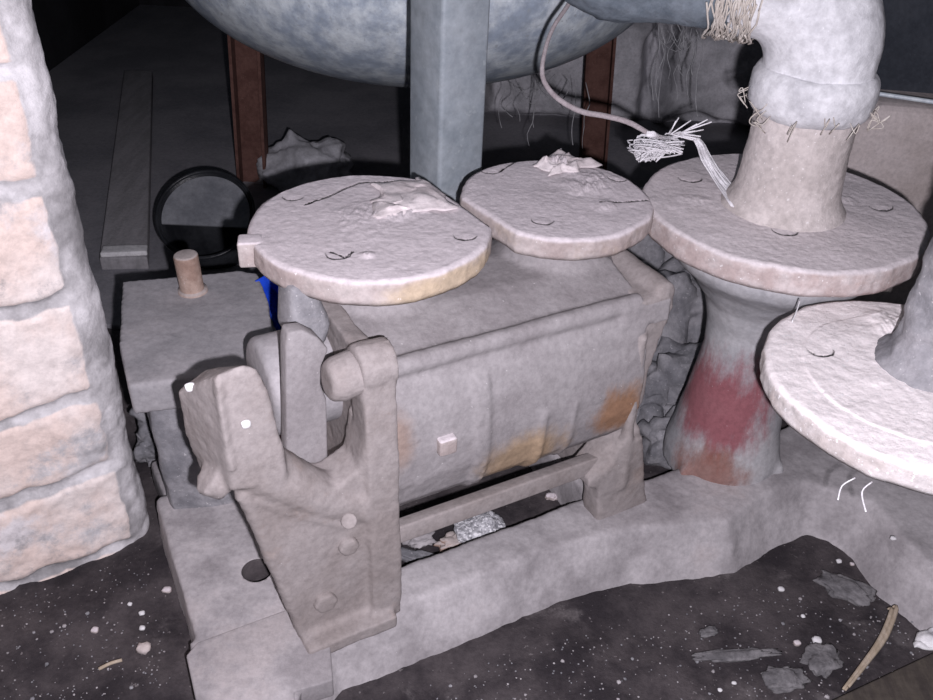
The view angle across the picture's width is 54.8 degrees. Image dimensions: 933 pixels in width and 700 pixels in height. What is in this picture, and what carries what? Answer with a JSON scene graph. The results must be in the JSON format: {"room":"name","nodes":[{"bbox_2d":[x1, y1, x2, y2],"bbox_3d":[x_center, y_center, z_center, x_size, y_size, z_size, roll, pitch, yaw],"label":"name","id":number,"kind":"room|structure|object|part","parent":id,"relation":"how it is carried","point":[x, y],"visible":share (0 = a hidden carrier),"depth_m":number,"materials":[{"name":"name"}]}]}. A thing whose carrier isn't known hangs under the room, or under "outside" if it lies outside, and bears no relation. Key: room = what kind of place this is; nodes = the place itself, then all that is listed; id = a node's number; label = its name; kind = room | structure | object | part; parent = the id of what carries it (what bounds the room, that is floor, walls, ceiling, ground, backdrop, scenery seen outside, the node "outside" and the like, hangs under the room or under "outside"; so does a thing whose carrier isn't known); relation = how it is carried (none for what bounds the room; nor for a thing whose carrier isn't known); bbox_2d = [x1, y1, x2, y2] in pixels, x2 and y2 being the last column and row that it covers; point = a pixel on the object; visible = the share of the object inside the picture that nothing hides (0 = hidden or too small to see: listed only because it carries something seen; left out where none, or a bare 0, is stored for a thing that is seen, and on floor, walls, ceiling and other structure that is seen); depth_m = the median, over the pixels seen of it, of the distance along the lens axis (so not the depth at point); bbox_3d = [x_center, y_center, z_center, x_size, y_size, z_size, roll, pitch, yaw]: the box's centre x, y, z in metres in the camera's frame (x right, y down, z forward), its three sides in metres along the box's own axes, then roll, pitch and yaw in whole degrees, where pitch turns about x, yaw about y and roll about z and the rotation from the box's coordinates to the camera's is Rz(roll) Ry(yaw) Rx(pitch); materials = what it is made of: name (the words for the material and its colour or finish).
{"room":"boiler room","nodes":[
{"label":"boiler room","id":0,"kind":"room"},
{"bbox_2d":[0,0,148,594],"bbox_3d":[-0.639,-0.260,0.984,0.429,1.220,0.887,9,35,10],"label":"brick pillar","id":1,"kind":"structure","parent":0,"point":[72,495],"depth_m":1.06,"materials":[{"name":"beige brick"}]},
{"bbox_2d":[32,0,139,70],"bbox_3d":[-1.381,-1.512,1.920,0.100,2.250,3.000,3,34,0],"label":"wall","id":2,"kind":"structure","parent":0,"point":[64,27],"depth_m":3.07,"materials":[{"name":"black"}]},
{"bbox_2d":[139,0,190,6],"bbox_3d":[0.206,-2.249,3.122,3.000,2.250,0.100,3,34,0],"label":"wall","id":3,"kind":"structure","parent":0,"point":[182,3],"depth_m":3.67,"materials":[{"name":"black"}]},
{"bbox_2d":[0,5,932,699],"bbox_3d":[0.115,-0.318,2.194,3.000,0.042,3.600,3,34,0],"label":"floor","id":4,"kind":"structure","parent":0,"point":[631,610],"depth_m":1.23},
{"bbox_2d":[90,626,98,633],"bbox_3d":[-0.468,0.353,1.134,0.010,0.006,0.008,3,34,0],"label":"pebble","id":5,"kind":"object","parent":4,"relation":"on","point":[94,630],"visible":1,"depth_m":1.13,"materials":[{"name":"white stone"}]},
{"bbox_2d":[98,658,121,670],"bbox_3d":[-0.429,0.379,1.084,0.028,0.007,0.004,-14,37,-23],"label":"wood splinter","id":6,"kind":"object","parent":4,"relation":"on","point":[117,660],"visible":1,"depth_m":1.08,"materials":[{"name":"wood"}]},
{"bbox_2d":[100,70,152,269],"bbox_3d":[-0.884,-0.531,2.379,0.094,0.030,1.299,-7,35,-14],"label":"plank","id":7,"kind":"object","parent":4,"relation":"on","point":[127,215],"visible":1,"depth_m":2.20,"materials":[{"name":"grey wood"}]},
{"bbox_2d":[100,245,147,256],"bbox_3d":[-0.712,-0.207,1.876,0.093,0.012,0.036,-3,34,-8],"label":"batten","id":8,"kind":"object","parent":7,"relation":"on","point":[118,250],"visible":1,"depth_m":1.87,"materials":[{"name":"white paint"}]},
{"bbox_2d":[136,642,151,654],"bbox_3d":[-0.399,0.368,1.113,0.018,0.011,0.015,3,34,0],"label":"pebble","id":9,"kind":"object","parent":4,"relation":"on","point":[144,648],"visible":1,"depth_m":1.11,"materials":[{"name":"stone"}]},
{"bbox_2d":[132,432,158,466],"bbox_3d":[-0.479,0.147,1.393,0.068,0.076,0.067,3,34,0],"label":"rubble stone","id":10,"kind":"object","parent":4,"relation":"on","point":[146,451],"visible":0.39,"depth_m":1.37,"materials":[{"name":"grey stone"}]},
{"bbox_2d":[151,460,166,496],"bbox_3d":[-0.372,0.204,1.330,0.194,0.058,0.112,3,34,0],"label":"stone block","id":11,"kind":"object","parent":4,"relation":"on","point":[156,473],"visible":0.09,"depth_m":1.31,"materials":[{"name":"grey stone"}]},
{"bbox_2d":[162,586,171,593],"bbox_3d":[-0.396,0.317,1.191,0.012,0.008,0.011,3,34,0],"label":"pebble","id":12,"kind":"object","parent":4,"relation":"on","point":[167,589],"visible":1,"depth_m":1.19,"materials":[{"name":"white stone"}]},
{"bbox_2d":[120,249,272,508],"bbox_3d":[-0.363,0.064,1.262,0.195,0.362,0.261,-7,35,-14],"label":"box","id":13,"kind":"object","parent":4,"relation":"on","point":[174,330],"visible":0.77,"depth_m":1.18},
{"bbox_3d":[-0.359,-0.019,1.206,0.195,0.047,0.261,-7,35,-14],"label":"plate","id":14,"kind":"part","parent":13,"relation":"part of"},
{"bbox_2d":[255,276,281,330],"bbox_3d":[-0.283,-0.069,1.320,0.044,0.089,0.033,3,34,0],"label":"scrap","id":15,"kind":"object","parent":13,"relation":"hanging from","point":[270,289],"visible":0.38,"depth_m":1.32,"materials":[{"name":"blue plastic"}]},
{"bbox_2d":[154,169,254,268],"bbox_3d":[-0.536,-0.255,1.904,0.205,0.239,0.242,3,34,0],"label":"bucket","id":16,"kind":"object","parent":4,"relation":"on","point":[205,211],"visible":0.82,"depth_m":1.86,"materials":[{"name":"black plastic"}]},
{"bbox_2d":[254,129,352,191],"bbox_3d":[-0.414,-0.493,2.263,0.258,0.131,0.221,3,34,0],"label":"plastic sheet","id":17,"kind":"object","parent":4,"relation":"on","point":[293,161],"visible":0.77,"depth_m":2.21,"materials":[{"name":"grey plastic"}]},
{"bbox_2d":[185,0,633,187],"bbox_3d":[-0.098,-0.859,1.836,1.063,1.238,1.062,17,37,21],"label":"water tank","id":18,"kind":"object","parent":4,"relation":"on","point":[362,41],"visible":0.72,"depth_m":1.56,"materials":[{"name":"grey metal"}]},
{"bbox_3d":[-0.514,-0.617,2.119,0.092,0.488,0.043,3,34,0],"label":"leg","id":19,"kind":"part","parent":18,"relation":"part of","materials":[{"name":"red metal"}]},
{"bbox_2d":[498,74,589,148],"bbox_3d":[0.168,-0.522,1.951,0.196,0.129,0.138,3,34,0],"label":"cobweb","id":20,"kind":"object","parent":18,"relation":"attached to","point":[536,86],"visible":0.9,"depth_m":1.94},
{"bbox_3d":[0.335,-0.804,2.227,0.112,0.743,0.043,3,34,0],"label":"leg","id":21,"kind":"part","parent":18,"relation":"part of","materials":[{"name":"red metal"}]},
{"bbox_2d":[651,23,702,116],"bbox_3d":[0.393,-0.534,1.699,0.092,0.160,0.150,3,34,0],"label":"cobweb","id":22,"kind":"object","parent":18,"relation":"attached to","point":[683,28],"visible":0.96,"depth_m":1.70},
{"bbox_2d":[401,547,434,562],"bbox_3d":[-0.058,0.292,1.253,0.103,0.019,0.022,14,36,16],"label":"chunk","id":23,"kind":"object","parent":4,"relation":"on","point":[408,555],"visible":0.35,"depth_m":1.25,"materials":[{"name":"grey stone"}]},
{"bbox_2d":[402,531,436,548],"bbox_3d":[-0.069,0.269,1.287,0.051,0.020,0.030,-9,36,-17],"label":"chunk","id":24,"kind":"object","parent":4,"relation":"on","point":[419,542],"visible":0.56,"depth_m":1.28,"materials":[{"name":"grey stone"}]},
{"bbox_2d":[433,531,460,552],"bbox_3d":[-0.024,0.275,1.280,0.048,0.025,0.030,-11,36,-19],"label":"chunk","id":25,"kind":"object","parent":4,"relation":"on","point":[450,541],"visible":0.72,"depth_m":1.27,"materials":[{"name":"beige stone"}]},
{"bbox_2d":[410,0,489,204],"bbox_3d":[-0.023,-0.421,1.207,0.120,1.254,0.120,-21,41,-31],"label":"steel post","id":26,"kind":"object","parent":4,"relation":"on","point":[449,38],"visible":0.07,"depth_m":1.22,"materials":[{"name":"grey metal"}]},
{"bbox_2d":[0,562,919,699],"bbox_3d":[0.013,0.370,1.151,1.235,0.017,0.229,3,34,0],"label":"gravel","id":27,"kind":"object","parent":4,"relation":"on","point":[799,598],"visible":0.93,"depth_m":1.13,"materials":[{"name":"grey gravel"}]},
{"bbox_2d":[454,510,505,545],"bbox_3d":[0.017,0.257,1.293,0.078,0.047,0.056,-14,37,-23],"label":"lump","id":28,"kind":"object","parent":4,"relation":"on","point":[487,523],"visible":0.62,"depth_m":1.27,"materials":[{"name":"grey stone"}]},
{"bbox_2d":[157,426,932,699],"bbox_3d":[0.383,0.261,1.303,1.599,0.105,0.696,-6,35,-13],"label":"concrete plinth","id":29,"kind":"object","parent":4,"relation":"on","point":[245,645],"visible":0.42,"depth_m":1.21,"materials":[{"name":"grey concrete"}]},
{"bbox_2d":[179,155,674,653],"bbox_3d":[-0.061,0.037,1.137,0.631,0.448,0.329,-18,39,-28],"label":"pump","id":30,"kind":"object","parent":29,"relation":"on","point":[413,356],"visible":1,"depth_m":1.01,"materials":[{"name":"white paint"}]},
{"bbox_3d":[-0.175,0.071,0.966,0.058,0.231,0.020,-15,38,-24],"label":"connecting rod","id":31,"kind":"part","parent":30,"relation":"part of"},
{"bbox_2d":[370,177,458,218],"bbox_3d":[-0.073,-0.184,1.061,0.103,0.008,0.101,-12,37,-20],"label":"plastic film","id":32,"kind":"object","parent":30,"relation":"on","point":[419,195],"visible":1,"depth_m":1.05,"materials":[{"name":"white plastic"}]},
{"bbox_2d":[533,148,601,175],"bbox_3d":[0.126,-0.252,1.188,0.087,0.015,0.075,-27,44,-37],"label":"plastic film","id":33,"kind":"object","parent":30,"relation":"on","point":[545,163],"visible":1,"depth_m":1.18,"materials":[{"name":"white plastic"}]},
{"bbox_3d":[0.164,0.032,1.232,0.115,0.353,0.223,-15,38,-24],"label":"frame","id":34,"kind":"part","parent":30,"relation":"part of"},
{"bbox_2d":[663,261,857,485],"bbox_3d":[0.396,0.004,1.281,0.267,0.394,0.268,-2,34,-7],"label":"pedestal","id":35,"kind":"object","parent":29,"relation":"on","point":[724,428],"visible":0.53,"depth_m":1.26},
{"bbox_2d":[565,0,929,296],"bbox_3d":[0.306,-0.342,1.051,0.570,0.434,0.357,3,34,0],"label":"pipe elbow","id":36,"kind":"object","parent":35,"relation":"on","point":[800,224],"visible":0.98,"depth_m":1.05,"materials":[{"name":"grey metal"}]},
{"bbox_2d":[540,3,648,133],"bbox_3d":[0.149,-0.404,1.180,0.108,0.154,0.280,-5,35,-11],"label":"cord","id":37,"kind":"object","parent":36,"relation":"hanging from","point":[546,85],"visible":0.98,"depth_m":1.18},
{"bbox_2d":[627,117,733,206],"bbox_3d":[0.285,-0.271,1.171,0.139,0.100,0.192,-1,34,-6],"label":"rope","id":38,"kind":"object","parent":36,"relation":"on","point":[655,145],"visible":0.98,"depth_m":1.19,"materials":[{"name":"white fabric"}]},
{"bbox_2d":[545,492,556,500],"bbox_3d":[0.129,0.224,1.370,0.020,0.013,0.016,3,34,0],"label":"pebble","id":39,"kind":"object","parent":4,"relation":"on","point":[549,496],"visible":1,"depth_m":1.36,"materials":[{"name":"grey stone"}]},
{"bbox_2d":[638,419,656,441],"bbox_3d":[0.321,0.153,1.423,0.121,0.044,0.024,30,43,34],"label":"metal bar","id":40,"kind":"object","parent":4,"relation":"on","point":[645,428],"visible":0.21,"depth_m":1.44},
{"bbox_2d":[627,185,672,270],"bbox_3d":[0.334,-0.183,1.688,0.178,0.282,0.145,3,34,0],"label":"rubble stone","id":41,"kind":"object","parent":4,"relation":"on","point":[648,250],"visible":0.08,"depth_m":1.63,"materials":[{"name":"grey stone"}]},
{"bbox_2d":[636,375,677,435],"bbox_3d":[0.314,0.105,1.522,0.109,0.128,0.105,17,36,20],"label":"rubble stone","id":42,"kind":"object","parent":4,"relation":"on","point":[654,403],"visible":0.28,"depth_m":1.49,"materials":[{"name":"grey stone"}]},
{"bbox_2d":[642,416,671,469],"bbox_3d":[0.329,0.149,1.445,0.098,0.078,0.077,3,34,0],"label":"rubble stone","id":43,"kind":"object","parent":4,"relation":"on","point":[652,451],"visible":0.36,"depth_m":1.43,"materials":[{"name":"grey stone"}]},
{"bbox_2d":[646,336,702,402],"bbox_3d":[0.353,0.055,1.536,0.129,0.153,0.101,3,34,0],"label":"rubble stone","id":44,"kind":"object","parent":4,"relation":"on","point":[673,362],"visible":0.46,"depth_m":1.49,"materials":[{"name":"grey stone"}]},
{"bbox_2d":[657,257,706,344],"bbox_3d":[0.352,-0.037,1.621,0.179,0.281,0.180,3,34,0],"label":"rubble stone","id":45,"kind":"object","parent":4,"relation":"on","point":[686,323],"visible":0.3,"depth_m":1.54,"materials":[{"name":"grey stone"}]},
{"bbox_2d":[699,626,717,637],"bbox_3d":[0.315,0.366,1.169,0.028,0.009,0.013,-8,35,-16],"label":"clump","id":46,"kind":"object","parent":4,"relation":"on","point":[709,631],"visible":1,"depth_m":1.17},
{"bbox_2d":[692,647,781,662],"bbox_3d":[0.344,0.387,1.140,0.120,0.010,0.020,0,34,-4],"label":"clump","id":47,"kind":"object","parent":4,"relation":"on","point":[747,654],"visible":1,"depth_m":1.14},
{"bbox_2d":[778,586,784,591],"bbox_3d":[0.432,0.328,1.234,0.009,0.006,0.008,3,34,0],"label":"pebble","id":48,"kind":"object","parent":4,"relation":"on","point":[780,588],"visible":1,"depth_m":1.23,"materials":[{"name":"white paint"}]},
{"bbox_2d":[761,665,812,693],"bbox_3d":[0.396,0.405,1.114,0.063,0.014,0.036,-2,34,-7],"label":"clump","id":49,"kind":"object","parent":4,"relation":"on","point":[786,679],"visible":1,"depth_m":1.11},
{"bbox_2d":[793,640,800,645],"bbox_3d":[0.426,0.378,1.160,0.010,0.006,0.009,3,34,0],"label":"pebble","id":50,"kind":"object","parent":4,"relation":"on","point":[795,642],"visible":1,"depth_m":1.16,"materials":[{"name":"white stone"}]},
{"bbox_2d":[812,636,821,642],"bbox_3d":[0.453,0.375,1.164,0.013,0.007,0.010,3,34,0],"label":"pebble","id":51,"kind":"object","parent":4,"relation":"on","point":[817,639],"visible":1,"depth_m":1.16,"materials":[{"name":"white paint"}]},
{"bbox_2d":[800,642,843,678],"bbox_3d":[0.448,0.393,1.138,0.056,0.015,0.051,3,34,0],"label":"clump","id":52,"kind":"object","parent":4,"relation":"on","point":[821,659],"visible":1,"depth_m":1.13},
{"bbox_2d":[813,570,876,605],"bbox_3d":[0.520,0.326,1.238,0.082,0.019,0.046,21,38,25],"label":"clump","id":53,"kind":"object","parent":4,"relation":"on","point":[837,585],"visible":1,"depth_m":1.23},
{"bbox_2d":[842,605,898,690],"bbox_3d":[0.515,0.378,1.138,0.018,0.015,0.172,27,41,31],"label":"stalk","id":54,"kind":"object","parent":4,"relation":"on","point":[888,626],"visible":1,"depth_m":1.14,"materials":[{"name":"beige plant"}]},
{"bbox_2d":[834,653,932,699],"bbox_3d":[0.559,0.448,1.065,0.405,0.030,0.156,-12,37,-20],"label":"board","id":55,"kind":"object","parent":4,"relation":"on","point":[913,681],"visible":1,"depth_m":1.09,"materials":[{"name":"brown wood"}]},
{"bbox_2d":[846,89,932,304],"bbox_3d":[0.990,-0.321,1.841,0.752,0.429,0.304,6,34,5],"label":"concrete block","id":56,"kind":"object","parent":4,"relation":"on","point":[897,157],"visible":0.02,"depth_m":1.67,"materials":[{"name":"grey concrete"}]},
{"bbox_2d":[876,0,932,92],"bbox_3d":[1.004,-0.883,1.433,0.750,0.962,0.050,6,34,5],"label":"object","id":57,"kind":"object","parent":56,"relation":"on","point":[906,62],"visible":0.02,"depth_m":1.65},
{"bbox_2d":[879,92,932,103],"bbox_3d":[0.804,-0.431,1.558,0.215,0.016,0.015,19,37,23],"label":"conduit","id":58,"kind":"object","parent":56,"relation":"on","point":[882,94],"visible":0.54,"depth_m":1.57,"materials":[{"name":"grey metal"}]},
{"bbox_2d":[913,627,932,650],"bbox_3d":[0.604,0.365,1.150,0.079,0.013,0.036,-14,37,-23],"label":"paper scrap","id":59,"kind":"object","parent":4,"relation":"on","point":[923,639],"visible":1,"depth_m":1.14,"materials":[{"name":"white paper"}]},
{"bbox_3d":[-0.425,0.142,1.385,0.091,0.087,0.093,3,34,0],"label":"rubble stone","id":60,"kind":"object","parent":4,"relation":"on","visible":0},
{"bbox_2d":[129,407,151,441],"bbox_3d":[-0.466,0.107,1.398,0.091,0.090,0.093,3,34,0],"label":"rubble stone","id":61,"kind":"object","parent":60,"relation":"on","point":[143,424],"visible":0.19,"depth_m":1.36,"materials":[{"name":"grey stone"}]},
{"bbox_2d":[484,23,762,126],"bbox_3d":[0.864,-1.133,2.409,1.582,1.150,0.163,3,34,0],"label":"stone wall","id":62,"kind":"structure","parent":0,"point":[726,67],"depth_m":2.61,"materials":[{"name":"grey stone"}]},
{"bbox_2d":[760,237,932,511],"bbox_3d":[0.479,-0.266,0.723,0.316,0.778,0.314,-1,34,-5],"label":"pipe","id":63,"kind":"object","parent":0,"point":[854,379],"visible":1,"depth_m":0.90,"materials":[{"name":"white metal"}]}
]}

